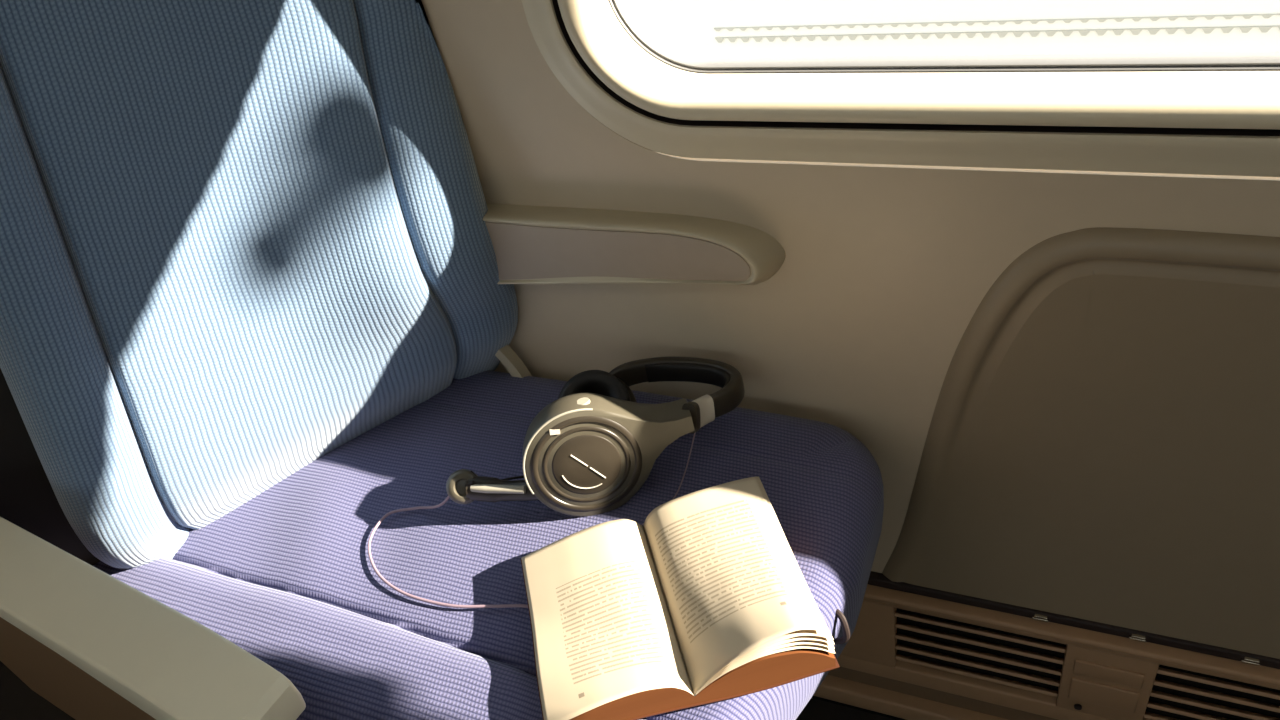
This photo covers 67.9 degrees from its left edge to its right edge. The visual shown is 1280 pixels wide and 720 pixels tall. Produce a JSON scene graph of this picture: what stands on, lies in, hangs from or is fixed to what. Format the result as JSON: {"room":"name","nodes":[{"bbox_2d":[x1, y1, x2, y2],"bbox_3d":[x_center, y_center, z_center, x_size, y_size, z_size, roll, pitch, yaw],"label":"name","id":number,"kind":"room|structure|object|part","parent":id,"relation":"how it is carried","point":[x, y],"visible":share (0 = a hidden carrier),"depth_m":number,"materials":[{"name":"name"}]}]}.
{"room":"vehicle interior","nodes":[
{"label":"vehicle interior","id":0,"kind":"room"},
{"bbox_2d":[0,661,894,719],"bbox_3d":[0.106,1.309,0.371,3.600,0.050,2.640,7,43,23],"label":"floor","id":1,"kind":"structure","parent":0,"point":[18,701],"depth_m":1.53,"materials":[{"name":"plastic"}]},
{"bbox_2d":[0,0,883,719],"bbox_3d":[-0.283,0.083,0.842,0.907,1.350,0.530,7,43,23],"label":"seat","id":2,"kind":"object","parent":1,"relation":"on","point":[255,314],"visible":0.88,"depth_m":0.83,"materials":[{"name":"fabric"}]},
{"bbox_3d":[-0.492,0.293,0.874,0.547,0.345,0.044,13,46,29],"label":"armrest","id":3,"kind":"part","parent":2,"relation":"part of","materials":[{"name":"beige plastic"}]},
{"bbox_3d":[-0.411,-0.196,0.807,0.478,0.840,0.215,-29,42,-19],"label":"backrest","id":4,"kind":"part","parent":2,"relation":"part of","materials":[{"name":"blue fabric"}]},
{"bbox_2d":[93,370,883,719],"bbox_3d":[-0.192,0.197,0.953,0.802,0.153,0.462,7,43,23],"label":"cushion","id":5,"kind":"object","parent":2,"relation":"on","point":[281,569],"depth_m":0.88,"materials":[{"name":"purple fabric"}]},
{"bbox_3d":[-0.212,-0.035,1.063,0.179,0.165,0.018,7,43,23],"label":"trim","id":6,"kind":"part","parent":2,"relation":"part of","materials":[{"name":"plastic"}]},
{"bbox_2d":[368,356,744,607],"bbox_3d":[-0.068,0.099,0.861,0.384,0.118,0.211,-25,41,-14],"label":"headphones","id":7,"kind":"object","parent":2,"relation":"on","point":[590,450],"visible":1,"depth_m":0.86,"materials":[{"name":"silver metal"}]},
{"bbox_3d":[-0.130,0.118,0.871,0.052,0.010,0.009,-1,41,14],"label":"boom lever","id":8,"kind":"part","parent":7,"relation":"part of","materials":[{"name":"silver metal"}]},
{"bbox_2d":[531,392,641,511],"bbox_3d":[-0.051,0.082,0.874,0.110,0.112,0.094,7,43,23],"label":"ear cup","id":9,"kind":"object","parent":7,"relation":"on","point":[586,447],"depth_m":0.85,"materials":[{"name":"silver metal"}]},
{"bbox_2d":[558,370,636,401],"bbox_3d":[-0.042,0.048,0.922,0.081,0.081,0.085,7,43,23],"label":"ear cup","id":10,"kind":"object","parent":7,"relation":"on","point":[613,386],"depth_m":0.90,"materials":[{"name":"black leather"}]},
{"bbox_2d":[521,477,839,719],"bbox_3d":[0.018,0.186,0.758,0.224,0.060,0.179,-16,39,-3],"label":"open book","id":11,"kind":"object","parent":2,"relation":"on","point":[707,600],"visible":1,"depth_m":0.74,"materials":[{"name":"beige paper"}]},
{"bbox_2d":[421,0,1279,572],"bbox_3d":[0.380,-0.318,0.532,3.600,2.110,0.056,7,43,23],"label":"wall","id":12,"kind":"structure","parent":0,"point":[885,270],"depth_m":0.84,"materials":[{"name":"beige plastic"}]},
{"bbox_2d":[483,203,785,284],"bbox_3d":[-0.029,-0.102,0.900,0.333,0.087,0.040,7,43,23],"label":"armrest","id":13,"kind":"object","parent":12,"relation":"attached to","point":[532,244],"depth_m":0.87,"materials":[{"name":"plastic"}]},
{"bbox_2d":[522,0,1279,176],"bbox_3d":[0.704,-0.353,0.312,1.820,0.672,0.065,7,43,23],"label":"window frame","id":14,"kind":"structure","parent":12,"relation":"in","point":[1202,113],"depth_m":0.72,"materials":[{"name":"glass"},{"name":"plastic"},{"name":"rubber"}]},
{"bbox_3d":[0.706,-0.357,0.316,1.709,0.561,0.053,7,43,23],"label":"sill","id":15,"kind":"part","parent":14,"relation":"part of","materials":[{"name":"white plastic"}]},
{"bbox_2d":[811,571,1279,719],"bbox_3d":[0.526,0.394,1.074,2.000,0.298,0.030,7,43,23],"label":"heater unit","id":16,"kind":"object","parent":12,"relation":"attached to","point":[912,652],"visible":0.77,"depth_m":1.07,"materials":[{"name":"metal"}]},
{"bbox_3d":[0.543,0.466,1.134,2.000,0.032,0.030,7,43,23],"label":"kick rail","id":17,"kind":"part","parent":16,"relation":"part of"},
{"bbox_3d":[0.503,0.294,0.992,2.000,0.010,0.026,7,43,23],"label":"rail","id":18,"kind":"part","parent":16,"relation":"part of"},
{"bbox_3d":[0.510,0.358,1.041,0.068,0.076,0.004,7,43,23],"label":"latch plate","id":19,"kind":"part","parent":16,"relation":"part of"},
{"bbox_2d":[882,227,1279,658],"bbox_3d":[0.718,0.120,0.717,1.070,0.498,0.014,7,43,23],"label":"access panel","id":20,"kind":"object","parent":12,"relation":"attached to","point":[1102,445],"visible":1,"depth_m":0.84,"materials":[{"name":"beige plastic"}]},
{"label":"outside","id":21,"kind":"structure","parent":0,"visible":0},
{"bbox_3d":[5.229,-1.214,4.116,22.000,0.100,8.400,7,43,23],"label":"ground","id":22,"kind":"structure","parent":21,"visible":0},
{"bbox_2d":[626,0,1279,57],"bbox_3d":[4.410,-0.910,2.315,22.000,2.000,0.207,7,43,23],"label":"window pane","id":23,"kind":"object","parent":22,"relation":"on","point":[699,28],"visible":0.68,"depth_m":3.61,"materials":[{"name":"glass"}]}
]}

